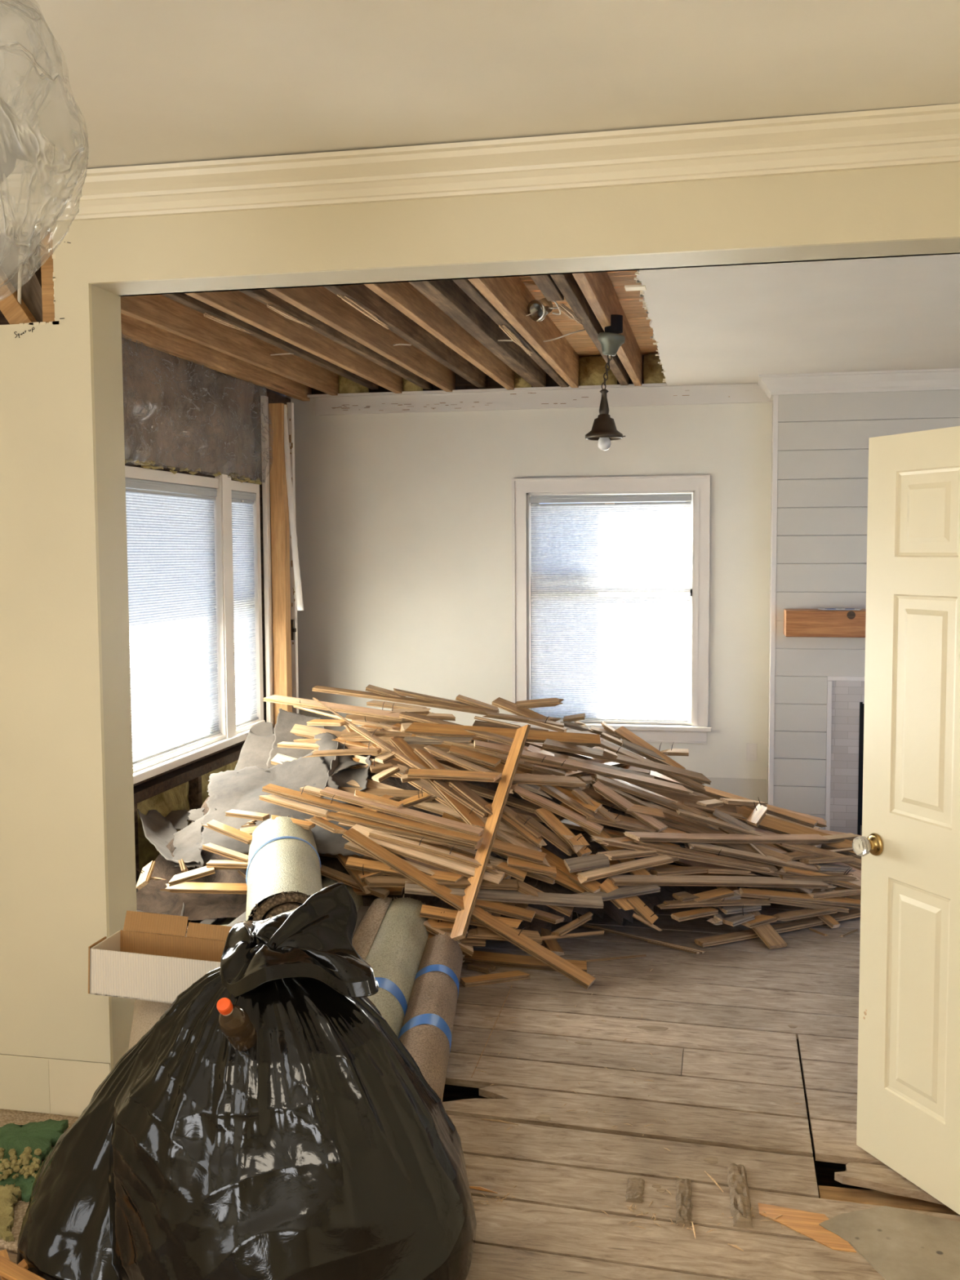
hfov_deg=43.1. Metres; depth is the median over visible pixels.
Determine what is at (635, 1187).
wood block
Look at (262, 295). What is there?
joist
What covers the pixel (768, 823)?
plank
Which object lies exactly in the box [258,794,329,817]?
plank
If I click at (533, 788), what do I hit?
plank
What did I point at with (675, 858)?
plank
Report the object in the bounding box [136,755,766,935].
debris
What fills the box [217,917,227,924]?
debris
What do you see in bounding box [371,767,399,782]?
plank
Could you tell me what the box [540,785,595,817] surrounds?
plank
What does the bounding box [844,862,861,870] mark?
plank
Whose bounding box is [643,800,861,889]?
plank
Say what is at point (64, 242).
note
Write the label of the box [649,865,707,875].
plank
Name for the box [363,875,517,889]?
plank
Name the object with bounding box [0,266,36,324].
diagonal brace
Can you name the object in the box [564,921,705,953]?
plank
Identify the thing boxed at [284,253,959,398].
ceiling
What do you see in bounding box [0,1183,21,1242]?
pad
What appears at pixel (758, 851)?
plank
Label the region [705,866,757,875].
plank
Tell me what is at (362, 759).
plank
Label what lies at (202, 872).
plank
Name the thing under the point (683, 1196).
wood block
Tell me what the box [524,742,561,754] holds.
plank
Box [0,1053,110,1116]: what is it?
baseboard
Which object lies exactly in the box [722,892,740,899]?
plank
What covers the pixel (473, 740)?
plank
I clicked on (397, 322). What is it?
joist
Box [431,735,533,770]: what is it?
plank
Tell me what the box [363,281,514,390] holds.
joist
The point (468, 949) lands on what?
plank
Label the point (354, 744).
plank
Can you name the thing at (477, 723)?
plank
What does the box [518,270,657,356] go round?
deck
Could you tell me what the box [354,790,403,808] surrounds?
plank
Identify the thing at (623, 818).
plank
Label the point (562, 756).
plank
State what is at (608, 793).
plank
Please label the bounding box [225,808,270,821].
plank
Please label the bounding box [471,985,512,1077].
scribe line
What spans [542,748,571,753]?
plank
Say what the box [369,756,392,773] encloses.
plank
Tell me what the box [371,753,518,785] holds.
plank
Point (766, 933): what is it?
plank
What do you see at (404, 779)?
plank
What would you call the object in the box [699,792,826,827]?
plank
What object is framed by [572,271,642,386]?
joist
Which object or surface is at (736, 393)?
trim
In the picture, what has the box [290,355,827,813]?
wall
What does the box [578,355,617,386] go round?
insulation batt
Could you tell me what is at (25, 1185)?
pad
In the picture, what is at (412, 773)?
plank
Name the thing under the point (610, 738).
plank
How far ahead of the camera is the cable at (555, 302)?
5.40 m
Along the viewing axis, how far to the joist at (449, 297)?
5.81 m
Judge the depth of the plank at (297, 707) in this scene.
6.46 m
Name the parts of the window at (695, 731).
sash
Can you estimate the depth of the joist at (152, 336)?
6.54 m
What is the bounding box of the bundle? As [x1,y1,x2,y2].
[226,906,369,937]
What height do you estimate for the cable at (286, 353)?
0.058 m
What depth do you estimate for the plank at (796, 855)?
5.79 m
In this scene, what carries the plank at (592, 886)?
on the plank at (624, 891)
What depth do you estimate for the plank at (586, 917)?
5.07 m
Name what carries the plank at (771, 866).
on the plank at (776, 873)
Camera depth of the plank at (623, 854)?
5.40 m
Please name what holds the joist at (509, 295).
attached to the deck
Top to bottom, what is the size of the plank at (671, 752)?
0.069 m
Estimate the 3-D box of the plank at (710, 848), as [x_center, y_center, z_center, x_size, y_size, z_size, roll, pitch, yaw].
[1.257,1.011,5.670,0.684,0.192,0.065,-1,4,-12]
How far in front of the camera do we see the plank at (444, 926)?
4.99 m
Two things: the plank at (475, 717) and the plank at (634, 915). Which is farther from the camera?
the plank at (475, 717)
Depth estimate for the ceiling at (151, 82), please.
2.71 m
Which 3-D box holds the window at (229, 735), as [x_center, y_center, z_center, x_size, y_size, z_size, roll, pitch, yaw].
[-1.697,-0.098,5.989,0.190,1.540,3.150,1,4,11]
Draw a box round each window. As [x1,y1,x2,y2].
[124,465,271,784]
[509,475,711,743]
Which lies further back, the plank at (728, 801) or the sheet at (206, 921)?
the plank at (728, 801)
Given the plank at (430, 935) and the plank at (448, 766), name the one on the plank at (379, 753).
the plank at (448, 766)
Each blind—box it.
[125,478,220,764]
[231,490,258,727]
[529,493,691,722]
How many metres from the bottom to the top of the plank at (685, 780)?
0.243 m
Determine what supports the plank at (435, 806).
on the debris at (197, 906)
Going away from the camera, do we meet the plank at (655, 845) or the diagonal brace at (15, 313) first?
the diagonal brace at (15, 313)
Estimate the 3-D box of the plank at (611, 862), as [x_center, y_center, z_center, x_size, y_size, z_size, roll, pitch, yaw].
[1.243,1.117,5.670,1.611,0.316,0.060,-1,4,-8]
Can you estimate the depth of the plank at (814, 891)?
5.75 m
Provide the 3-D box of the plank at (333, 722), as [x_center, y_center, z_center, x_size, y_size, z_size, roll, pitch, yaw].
[-0.802,0.436,6.402,0.065,0.052,0.296,-4,6,-44]
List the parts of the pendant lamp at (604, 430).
turned stem, lamp shade, light bulb, chain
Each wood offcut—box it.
[0,1248,9,1279]
[0,1255,45,1279]
[17,1259,28,1269]
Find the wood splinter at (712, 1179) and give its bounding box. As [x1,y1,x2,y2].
[704,1170,723,1191]
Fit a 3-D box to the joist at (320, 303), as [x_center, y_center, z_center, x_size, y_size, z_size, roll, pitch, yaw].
[-0.617,-1.562,5.835,0.042,0.204,4.390,1,4,11]
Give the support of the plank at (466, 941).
on the plank at (468, 949)
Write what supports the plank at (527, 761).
on the plank at (535, 766)
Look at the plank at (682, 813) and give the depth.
5.77 m
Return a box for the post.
[268,403,292,727]
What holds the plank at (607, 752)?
on the plank at (548, 744)
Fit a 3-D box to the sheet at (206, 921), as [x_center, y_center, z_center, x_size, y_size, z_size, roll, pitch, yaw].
[-1.187,1.233,5.339,0.065,0.043,0.709,0,4,7]
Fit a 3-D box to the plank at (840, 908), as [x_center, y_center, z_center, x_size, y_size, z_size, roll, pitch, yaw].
[1.491,1.206,5.553,0.403,0.098,0.064,-1,4,-15]
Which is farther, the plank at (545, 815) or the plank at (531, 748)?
the plank at (531, 748)
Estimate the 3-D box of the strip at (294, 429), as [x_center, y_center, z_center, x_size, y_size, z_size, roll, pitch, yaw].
[-1.204,-0.171,7.843,0.040,2.660,0.040,1,4,11]
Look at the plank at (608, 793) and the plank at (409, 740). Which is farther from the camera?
the plank at (409, 740)
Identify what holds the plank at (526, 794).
on the plank at (545, 815)
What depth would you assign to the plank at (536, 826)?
5.42 m
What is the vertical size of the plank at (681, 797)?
0.269 m
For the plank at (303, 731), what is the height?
0.070 m
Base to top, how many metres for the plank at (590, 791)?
0.458 m
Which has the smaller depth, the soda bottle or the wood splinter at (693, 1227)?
the soda bottle
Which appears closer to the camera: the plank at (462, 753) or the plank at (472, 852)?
the plank at (472, 852)
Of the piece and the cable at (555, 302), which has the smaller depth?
the piece
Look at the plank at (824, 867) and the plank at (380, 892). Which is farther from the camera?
the plank at (824, 867)
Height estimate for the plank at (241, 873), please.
0.037 m
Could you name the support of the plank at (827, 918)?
on the plank at (839, 916)
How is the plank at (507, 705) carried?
on the plank at (491, 715)
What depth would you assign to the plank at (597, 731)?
6.35 m
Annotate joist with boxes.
[120,294,338,395]
[120,313,311,400]
[162,293,378,389]
[184,290,403,393]
[240,288,431,390]
[264,286,455,391]
[324,284,486,388]
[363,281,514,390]
[408,280,546,386]
[452,279,569,387]
[467,275,578,387]
[529,275,564,301]
[550,273,629,385]
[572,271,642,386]
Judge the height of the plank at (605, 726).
0.066 m
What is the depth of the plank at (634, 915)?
5.20 m
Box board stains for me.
[483,1017,797,1192]
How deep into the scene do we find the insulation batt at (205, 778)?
6.87 m
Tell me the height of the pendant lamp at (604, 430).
0.614 m
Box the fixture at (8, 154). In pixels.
[0,101,43,182]
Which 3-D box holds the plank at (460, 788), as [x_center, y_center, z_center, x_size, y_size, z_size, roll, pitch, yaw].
[-0.021,0.722,5.546,0.271,0.131,0.077,4,6,43]
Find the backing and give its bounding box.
[251,387,290,722]
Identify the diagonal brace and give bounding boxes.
[0,234,42,323]
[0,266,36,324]
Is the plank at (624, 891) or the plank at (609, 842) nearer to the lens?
the plank at (624, 891)
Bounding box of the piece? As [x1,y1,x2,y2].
[818,1205,959,1279]
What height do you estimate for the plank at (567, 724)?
0.051 m
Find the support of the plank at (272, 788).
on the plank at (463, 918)
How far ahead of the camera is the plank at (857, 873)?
5.94 m
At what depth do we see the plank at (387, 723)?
6.37 m
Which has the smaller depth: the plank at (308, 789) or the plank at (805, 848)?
the plank at (308, 789)
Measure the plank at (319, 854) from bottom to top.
0.082 m
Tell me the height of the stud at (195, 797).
0.505 m
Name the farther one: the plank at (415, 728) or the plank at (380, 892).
the plank at (415, 728)
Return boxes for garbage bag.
[16,1020,159,1279]
[107,881,476,1279]
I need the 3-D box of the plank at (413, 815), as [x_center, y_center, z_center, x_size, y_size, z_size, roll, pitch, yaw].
[-0.354,0.766,5.427,0.763,0.170,0.077,1,4,19]
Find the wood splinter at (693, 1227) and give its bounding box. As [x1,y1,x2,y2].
[691,1222,696,1238]
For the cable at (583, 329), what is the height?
0.073 m
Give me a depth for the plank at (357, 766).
6.05 m
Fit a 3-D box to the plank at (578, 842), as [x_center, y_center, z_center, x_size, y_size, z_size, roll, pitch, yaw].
[0.445,0.898,5.386,0.088,0.076,0.142,-4,5,-40]
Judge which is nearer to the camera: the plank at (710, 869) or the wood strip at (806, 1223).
the wood strip at (806, 1223)
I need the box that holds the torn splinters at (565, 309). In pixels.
[203,294,583,355]
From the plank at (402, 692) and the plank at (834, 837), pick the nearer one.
the plank at (834, 837)
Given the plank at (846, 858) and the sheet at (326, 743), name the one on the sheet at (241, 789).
the sheet at (326, 743)
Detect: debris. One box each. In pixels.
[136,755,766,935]
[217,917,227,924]
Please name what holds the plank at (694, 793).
on the plank
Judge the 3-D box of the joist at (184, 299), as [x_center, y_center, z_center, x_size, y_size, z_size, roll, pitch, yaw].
[-1.133,-1.576,5.934,0.050,0.140,4.380,1,4,11]
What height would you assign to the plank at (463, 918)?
0.735 m
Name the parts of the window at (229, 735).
sash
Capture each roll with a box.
[128,999,171,1050]
[245,814,322,920]
[321,876,363,911]
[351,894,432,1037]
[398,932,464,1102]
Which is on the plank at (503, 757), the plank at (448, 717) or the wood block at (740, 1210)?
the plank at (448, 717)
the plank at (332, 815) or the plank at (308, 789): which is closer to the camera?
the plank at (332, 815)
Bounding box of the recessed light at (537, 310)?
[525,297,557,321]
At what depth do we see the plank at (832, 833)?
6.24 m
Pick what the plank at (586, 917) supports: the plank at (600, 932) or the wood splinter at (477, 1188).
the plank at (600, 932)
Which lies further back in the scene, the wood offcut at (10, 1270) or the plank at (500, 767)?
the plank at (500, 767)
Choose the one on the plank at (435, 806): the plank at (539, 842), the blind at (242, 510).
the plank at (539, 842)
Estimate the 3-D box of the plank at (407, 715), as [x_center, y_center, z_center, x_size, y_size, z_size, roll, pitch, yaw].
[-0.107,0.441,6.053,0.643,0.134,0.065,2,5,25]
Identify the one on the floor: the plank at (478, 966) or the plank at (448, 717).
the plank at (478, 966)
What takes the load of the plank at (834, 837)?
on the plank at (768, 823)
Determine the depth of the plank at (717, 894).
5.40 m
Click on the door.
(908, 846)
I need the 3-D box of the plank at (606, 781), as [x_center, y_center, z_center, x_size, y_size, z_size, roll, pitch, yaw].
[0.818,0.752,5.815,0.541,0.224,0.065,0,4,-2]
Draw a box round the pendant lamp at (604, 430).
[585,314,625,450]
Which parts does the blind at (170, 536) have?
rail, head rail, rail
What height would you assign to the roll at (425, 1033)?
0.191 m
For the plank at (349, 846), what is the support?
on the plank at (375, 881)
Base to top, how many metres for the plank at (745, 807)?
0.165 m
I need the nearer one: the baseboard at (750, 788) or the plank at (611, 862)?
the plank at (611, 862)
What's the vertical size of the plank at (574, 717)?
0.049 m
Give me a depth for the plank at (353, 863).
5.18 m
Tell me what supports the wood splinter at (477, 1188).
on the floor
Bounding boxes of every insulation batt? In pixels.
[137,781,190,875]
[201,760,238,804]
[337,374,368,393]
[402,377,422,391]
[514,371,531,387]
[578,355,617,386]
[643,352,666,383]
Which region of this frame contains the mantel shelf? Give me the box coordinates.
[783,608,866,637]
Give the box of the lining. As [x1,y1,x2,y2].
[0,232,41,324]
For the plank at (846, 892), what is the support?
on the plank at (814, 891)
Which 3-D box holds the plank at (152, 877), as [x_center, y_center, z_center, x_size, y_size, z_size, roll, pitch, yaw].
[-1.395,1.033,5.266,0.091,0.012,0.016,1,4,15]
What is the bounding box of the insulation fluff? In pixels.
[124,458,262,484]
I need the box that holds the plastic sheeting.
[121,333,273,482]
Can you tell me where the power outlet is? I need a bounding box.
[746,742,757,760]
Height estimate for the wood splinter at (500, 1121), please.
0.008 m
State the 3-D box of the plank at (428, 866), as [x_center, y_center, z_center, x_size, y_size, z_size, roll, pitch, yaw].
[-0.171,1.045,5.377,0.692,0.288,0.073,3,5,40]
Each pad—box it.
[0,1119,68,1164]
[0,1155,41,1202]
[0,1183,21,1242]
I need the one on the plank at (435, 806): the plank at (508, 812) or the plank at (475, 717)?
the plank at (508, 812)
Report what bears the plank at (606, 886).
on the plank at (640, 908)
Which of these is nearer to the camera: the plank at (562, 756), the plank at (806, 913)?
the plank at (806, 913)
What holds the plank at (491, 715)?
on the plank at (557, 728)
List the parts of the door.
glass knob, panel, panel, panel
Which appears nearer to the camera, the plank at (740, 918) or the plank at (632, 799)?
the plank at (740, 918)
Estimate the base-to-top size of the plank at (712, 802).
0.031 m
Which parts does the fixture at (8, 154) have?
arm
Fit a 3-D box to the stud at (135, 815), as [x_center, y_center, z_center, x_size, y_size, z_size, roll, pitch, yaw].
[-1.743,1.048,5.989,0.110,0.505,0.045,1,4,11]
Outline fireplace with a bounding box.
[825,675,864,835]
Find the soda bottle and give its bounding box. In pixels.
[216,997,257,1051]
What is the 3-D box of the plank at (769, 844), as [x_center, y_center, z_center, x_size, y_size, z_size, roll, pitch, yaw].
[1.219,0.916,6.072,0.762,0.289,0.077,3,5,35]
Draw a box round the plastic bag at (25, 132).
[0,0,88,286]
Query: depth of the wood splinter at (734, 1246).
3.00 m
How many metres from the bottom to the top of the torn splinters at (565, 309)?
0.057 m
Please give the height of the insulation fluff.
0.062 m
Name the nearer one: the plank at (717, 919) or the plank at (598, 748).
the plank at (717, 919)
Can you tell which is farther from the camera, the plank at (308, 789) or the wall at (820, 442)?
the wall at (820, 442)
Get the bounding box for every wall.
[0,162,959,1071]
[124,383,285,804]
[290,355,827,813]
[767,389,959,830]
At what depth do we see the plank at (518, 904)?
5.24 m
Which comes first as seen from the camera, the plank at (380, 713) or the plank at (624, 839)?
the plank at (624, 839)
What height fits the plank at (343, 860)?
0.152 m
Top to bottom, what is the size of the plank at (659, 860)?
0.055 m
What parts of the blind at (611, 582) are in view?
head rail, rail, rail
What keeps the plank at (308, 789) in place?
on the plank at (272, 788)
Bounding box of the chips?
[288,418,294,644]
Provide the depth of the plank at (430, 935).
4.98 m
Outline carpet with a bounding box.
[0,1108,79,1253]
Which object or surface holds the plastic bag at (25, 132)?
hanging from the fixture at (8, 154)
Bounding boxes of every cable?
[17,233,22,304]
[270,352,293,355]
[393,343,411,346]
[497,328,585,342]
[552,300,560,315]
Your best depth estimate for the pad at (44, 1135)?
3.53 m
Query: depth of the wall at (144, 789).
6.53 m
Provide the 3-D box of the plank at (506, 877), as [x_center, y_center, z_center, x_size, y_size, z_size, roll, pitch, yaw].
[-0.297,0.920,5.547,1.021,0.279,0.088,2,5,32]
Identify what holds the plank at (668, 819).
on the plank at (842, 878)
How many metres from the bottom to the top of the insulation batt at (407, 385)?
0.202 m
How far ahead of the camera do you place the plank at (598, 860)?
5.31 m
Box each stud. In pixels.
[40,231,54,322]
[133,803,139,881]
[188,775,202,823]
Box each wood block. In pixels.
[625,1177,644,1203]
[675,1178,692,1226]
[726,1163,754,1228]
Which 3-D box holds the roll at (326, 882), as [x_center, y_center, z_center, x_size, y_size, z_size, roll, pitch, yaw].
[-0.644,1.244,4.571,0.261,0.268,1.745,0,4,1]
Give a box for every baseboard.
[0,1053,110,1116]
[702,777,766,806]
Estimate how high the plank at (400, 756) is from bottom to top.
0.186 m
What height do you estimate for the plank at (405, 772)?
0.024 m
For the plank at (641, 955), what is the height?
0.009 m
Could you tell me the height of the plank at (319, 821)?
0.069 m
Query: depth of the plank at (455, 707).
6.55 m
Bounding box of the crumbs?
[0,1146,41,1181]
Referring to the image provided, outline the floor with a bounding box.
[0,825,959,1279]
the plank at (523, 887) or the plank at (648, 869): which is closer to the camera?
the plank at (523, 887)
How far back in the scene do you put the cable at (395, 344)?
6.42 m
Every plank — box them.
[136,860,155,890]
[150,876,166,879]
[159,882,403,895]
[168,866,215,886]
[177,858,187,872]
[200,819,253,844]
[201,842,248,862]
[206,859,248,868]
[213,867,247,869]
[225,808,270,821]
[237,870,246,878]
[238,807,385,834]
[241,819,258,827]
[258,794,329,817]
[262,694,405,721]
[262,783,483,845]
[271,753,528,842]
[271,814,315,830]
[276,741,456,756]
[289,724,449,760]
[293,699,400,731]
[293,736,399,742]
[299,785,324,797]
[303,740,381,757]
[304,816,346,834]
[306,719,347,726]
[311,685,499,715]
[311,749,377,768]
[312,697,392,751]
[317,852,379,861]
[320,786,484,836]
[320,864,389,898]
[326,811,482,849]
[331,737,590,790]
[334,853,372,894]
[337,822,450,846]
[338,786,436,801]
[340,730,412,737]
[342,724,368,732]
[342,827,595,989]
[343,841,435,875]
[345,712,435,724]
[345,856,464,882]
[347,724,426,770]
[349,757,426,780]
[349,823,505,884]
[351,720,399,730]
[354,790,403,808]
[358,866,391,882]
[359,724,384,731]
[362,817,511,879]
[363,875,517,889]
[365,684,405,697]
[366,700,427,709]
[368,830,499,873]
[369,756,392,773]
[371,743,600,893]
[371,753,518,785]
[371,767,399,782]
[374,751,395,763]
[376,759,565,821]
[379,722,401,725]
[379,794,396,799]
[382,702,431,715]
[389,737,484,828]
[391,852,528,908]
[392,723,602,813]
[392,764,542,852]
[393,688,498,710]
[395,853,500,916]
[398,768,410,774]
[399,711,513,745]
[400,722,600,746]
[400,775,420,782]
[400,789,436,808]
[403,736,473,744]
[404,880,604,908]
[407,768,502,782]
[410,767,586,786]
[413,748,446,769]
[415,734,498,755]
[419,904,522,928]
[423,745,492,772]
[423,920,473,956]
[426,712,455,720]
[427,911,467,933]
[427,932,435,939]
[429,842,555,884]
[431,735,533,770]
[432,779,488,817]
[435,759,467,770]
[441,812,587,893]
[446,744,501,768]
[448,781,493,814]
[450,724,530,941]
[455,694,497,710]
[459,937,485,946]
[460,970,529,987]
[462,950,586,973]
[466,926,542,944]
[467,961,496,973]
[470,742,542,751]
[471,738,488,742]
[472,720,548,731]
[473,739,696,795]
[474,715,519,728]
[475,899,535,922]
[481,711,564,727]
[484,803,546,848]
[488,739,656,778]
[488,802,680,847]
[488,860,527,881]
[491,697,551,720]
[491,839,550,866]
[497,901,564,924]
[500,761,793,867]
[502,805,544,839]
[506,857,556,877]
[509,757,651,793]
[514,697,564,708]
[514,785,604,835]
[515,813,575,855]
[516,879,573,916]
[517,783,551,798]
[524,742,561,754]
[524,745,650,774]
[524,755,578,771]
[525,744,718,819]
[528,715,566,732]
[530,769,737,813]
[532,764,565,776]
[534,807,591,856]
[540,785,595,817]
[540,927,564,955]
[540,930,604,940]
[542,738,711,784]
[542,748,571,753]
[544,747,817,827]
[546,716,560,721]
[551,908,592,936]
[557,768,657,808]
[560,721,594,732]
[560,802,651,875]
[562,833,590,853]
[563,713,585,721]
[563,853,609,872]
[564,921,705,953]
[571,787,621,824]
[572,884,660,901]
[573,720,586,726]
[576,854,673,884]
[577,853,861,899]
[578,775,592,784]
[584,814,656,832]
[584,954,645,962]
[590,725,621,739]
[590,836,634,846]
[591,835,774,873]
[592,780,667,832]
[593,746,653,761]
[595,773,707,817]
[595,812,685,833]
[595,848,657,860]
[598,877,634,910]
[600,720,615,733]
[600,732,704,784]
[600,739,706,791]
[602,796,836,886]
[603,747,620,758]
[608,875,836,888]
[614,725,685,769]
[622,738,669,760]
[623,780,860,856]
[623,831,829,843]
[624,812,844,897]
[625,804,665,821]
[626,895,659,924]
[631,912,662,931]
[632,839,773,871]
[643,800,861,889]
[645,866,684,875]
[647,941,699,954]
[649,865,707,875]
[656,897,770,909]
[657,848,794,876]
[658,742,688,755]
[658,847,777,871]
[670,906,718,921]
[671,800,708,817]
[671,855,681,861]
[671,891,699,902]
[673,858,772,890]
[677,808,765,836]
[683,801,746,819]
[684,844,787,949]
[687,842,818,871]
[691,790,738,807]
[693,886,734,902]
[693,908,860,947]
[696,799,724,807]
[696,821,814,893]
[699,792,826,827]
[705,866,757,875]
[706,914,722,924]
[709,813,786,852]
[712,807,755,831]
[713,897,761,914]
[718,827,835,891]
[719,797,767,806]
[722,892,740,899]
[722,904,755,926]
[733,887,860,908]
[736,805,819,829]
[740,805,779,834]
[741,914,777,928]
[746,798,767,826]
[747,824,861,879]
[747,843,766,856]
[766,897,848,912]
[772,907,837,921]
[775,874,859,881]
[779,866,857,888]
[780,843,861,867]
[781,851,822,860]
[785,847,853,854]
[790,890,840,928]
[795,832,857,845]
[799,855,856,863]
[806,888,861,898]
[808,827,862,835]
[808,928,828,936]
[813,863,856,871]
[818,867,853,875]
[821,846,861,859]
[840,928,857,937]
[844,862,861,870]
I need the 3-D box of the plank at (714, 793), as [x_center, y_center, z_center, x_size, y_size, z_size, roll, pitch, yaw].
[1.040,0.753,6.365,1.414,0.384,0.090,1,4,14]
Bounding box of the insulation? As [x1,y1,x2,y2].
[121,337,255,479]
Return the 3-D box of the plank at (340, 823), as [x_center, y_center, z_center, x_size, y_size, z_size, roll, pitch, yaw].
[-0.368,0.852,5.333,0.531,0.083,0.017,1,4,13]
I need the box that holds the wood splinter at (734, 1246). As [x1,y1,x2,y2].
[727,1243,743,1251]
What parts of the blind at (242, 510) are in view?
rail, head rail, rail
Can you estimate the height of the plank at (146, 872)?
0.113 m
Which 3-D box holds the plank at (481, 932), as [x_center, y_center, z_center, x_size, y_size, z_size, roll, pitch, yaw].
[0.096,1.212,4.988,0.311,0.066,0.077,-1,4,-7]
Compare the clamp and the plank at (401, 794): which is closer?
the plank at (401, 794)
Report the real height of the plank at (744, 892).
0.134 m
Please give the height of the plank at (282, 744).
0.033 m
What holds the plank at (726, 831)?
on the plank at (814, 891)
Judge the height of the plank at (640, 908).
0.122 m
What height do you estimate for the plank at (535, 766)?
0.056 m
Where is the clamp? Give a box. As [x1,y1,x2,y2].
[290,619,296,639]
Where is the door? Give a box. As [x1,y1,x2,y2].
[852,426,959,1214]
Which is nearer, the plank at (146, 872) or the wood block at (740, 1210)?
the wood block at (740, 1210)
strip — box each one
[260,395,274,733]
[286,402,298,713]
[293,429,298,684]
[758,1203,856,1252]
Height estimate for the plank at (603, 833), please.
0.300 m
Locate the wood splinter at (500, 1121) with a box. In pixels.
[481,1118,518,1124]
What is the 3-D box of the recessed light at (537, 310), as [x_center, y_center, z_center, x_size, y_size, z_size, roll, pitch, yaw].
[0.258,-1.566,5.758,0.243,0.116,0.126,1,4,11]
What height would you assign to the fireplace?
0.964 m
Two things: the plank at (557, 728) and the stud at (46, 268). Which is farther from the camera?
the plank at (557, 728)
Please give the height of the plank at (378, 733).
0.033 m
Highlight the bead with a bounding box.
[284,404,303,610]
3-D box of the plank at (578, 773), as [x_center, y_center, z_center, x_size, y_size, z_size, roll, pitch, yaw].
[0.500,0.667,6.074,0.089,0.040,1.084,4,6,44]
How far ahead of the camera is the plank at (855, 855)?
5.99 m
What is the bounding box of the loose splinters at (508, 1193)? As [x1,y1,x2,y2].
[473,968,813,1232]
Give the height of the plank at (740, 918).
0.078 m
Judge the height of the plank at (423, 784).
0.297 m
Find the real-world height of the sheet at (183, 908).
0.160 m
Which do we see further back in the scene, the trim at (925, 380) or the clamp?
the clamp
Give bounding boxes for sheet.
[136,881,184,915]
[137,808,203,863]
[164,809,189,830]
[172,817,204,868]
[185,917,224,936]
[186,918,217,936]
[187,807,204,822]
[198,752,365,857]
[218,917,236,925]
[234,722,275,770]
[266,708,324,768]
[314,732,366,776]
[324,741,371,791]
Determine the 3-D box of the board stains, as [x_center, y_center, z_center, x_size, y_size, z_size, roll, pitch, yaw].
[0.473,1.440,3.914,1.135,0.001,1.259,1,4,11]
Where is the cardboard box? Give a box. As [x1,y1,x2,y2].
[88,910,232,1004]
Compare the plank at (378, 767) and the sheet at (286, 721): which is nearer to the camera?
the plank at (378, 767)
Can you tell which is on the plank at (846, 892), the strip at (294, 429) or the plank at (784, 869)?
the plank at (784, 869)
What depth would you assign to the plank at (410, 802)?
5.52 m
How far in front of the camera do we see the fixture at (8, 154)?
2.00 m
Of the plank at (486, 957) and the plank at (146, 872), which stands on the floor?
the plank at (486, 957)
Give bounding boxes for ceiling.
[0,0,959,174]
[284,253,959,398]
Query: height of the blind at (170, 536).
1.381 m
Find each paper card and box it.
[818,608,839,609]
[840,608,862,610]
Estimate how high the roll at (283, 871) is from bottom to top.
0.353 m
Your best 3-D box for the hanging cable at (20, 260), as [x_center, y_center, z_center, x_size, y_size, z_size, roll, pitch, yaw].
[-1.369,-1.009,3.615,0.047,0.551,0.012,1,4,11]
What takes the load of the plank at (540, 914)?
on the debris at (197, 906)
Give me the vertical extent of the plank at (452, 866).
0.214 m
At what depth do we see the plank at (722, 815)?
5.84 m
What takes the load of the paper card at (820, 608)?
on the mantel shelf
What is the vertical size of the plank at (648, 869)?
0.115 m
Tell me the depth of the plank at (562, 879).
5.31 m
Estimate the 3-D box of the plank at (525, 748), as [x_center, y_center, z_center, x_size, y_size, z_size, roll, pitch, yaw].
[0.111,0.557,6.285,0.436,0.071,0.089,0,4,11]
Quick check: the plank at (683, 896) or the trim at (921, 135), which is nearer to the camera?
the trim at (921, 135)
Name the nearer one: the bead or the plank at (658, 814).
the plank at (658, 814)
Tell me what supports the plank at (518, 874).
on the plank at (452, 866)
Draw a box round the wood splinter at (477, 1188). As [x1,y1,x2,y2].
[469,1186,497,1193]
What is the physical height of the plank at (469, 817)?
0.337 m
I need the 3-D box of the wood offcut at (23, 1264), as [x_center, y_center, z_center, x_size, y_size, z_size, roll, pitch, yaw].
[-1.087,1.492,2.897,0.025,0.012,0.085,1,4,15]
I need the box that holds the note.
[13,241,71,337]
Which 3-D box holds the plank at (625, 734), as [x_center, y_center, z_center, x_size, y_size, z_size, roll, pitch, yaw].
[0.874,0.571,6.277,0.390,0.219,0.076,3,5,38]
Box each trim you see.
[0,103,959,225]
[315,383,772,415]
[757,368,959,400]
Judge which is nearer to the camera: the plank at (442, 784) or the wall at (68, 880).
the wall at (68, 880)
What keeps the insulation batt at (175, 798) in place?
in the wall at (144, 789)
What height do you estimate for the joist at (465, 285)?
0.175 m
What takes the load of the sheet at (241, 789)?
on the plank at (435, 806)
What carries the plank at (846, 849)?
on the plank at (768, 823)
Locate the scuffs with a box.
[331,390,688,410]
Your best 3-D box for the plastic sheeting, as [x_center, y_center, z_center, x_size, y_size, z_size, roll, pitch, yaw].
[-1.658,-1.157,5.739,0.117,0.640,3.530,1,4,11]
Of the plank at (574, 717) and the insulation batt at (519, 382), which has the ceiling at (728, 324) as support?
the insulation batt at (519, 382)
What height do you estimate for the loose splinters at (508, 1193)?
0.004 m
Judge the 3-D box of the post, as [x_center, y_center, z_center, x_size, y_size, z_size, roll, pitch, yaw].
[-1.243,-0.143,7.612,0.090,2.640,0.090,1,4,11]

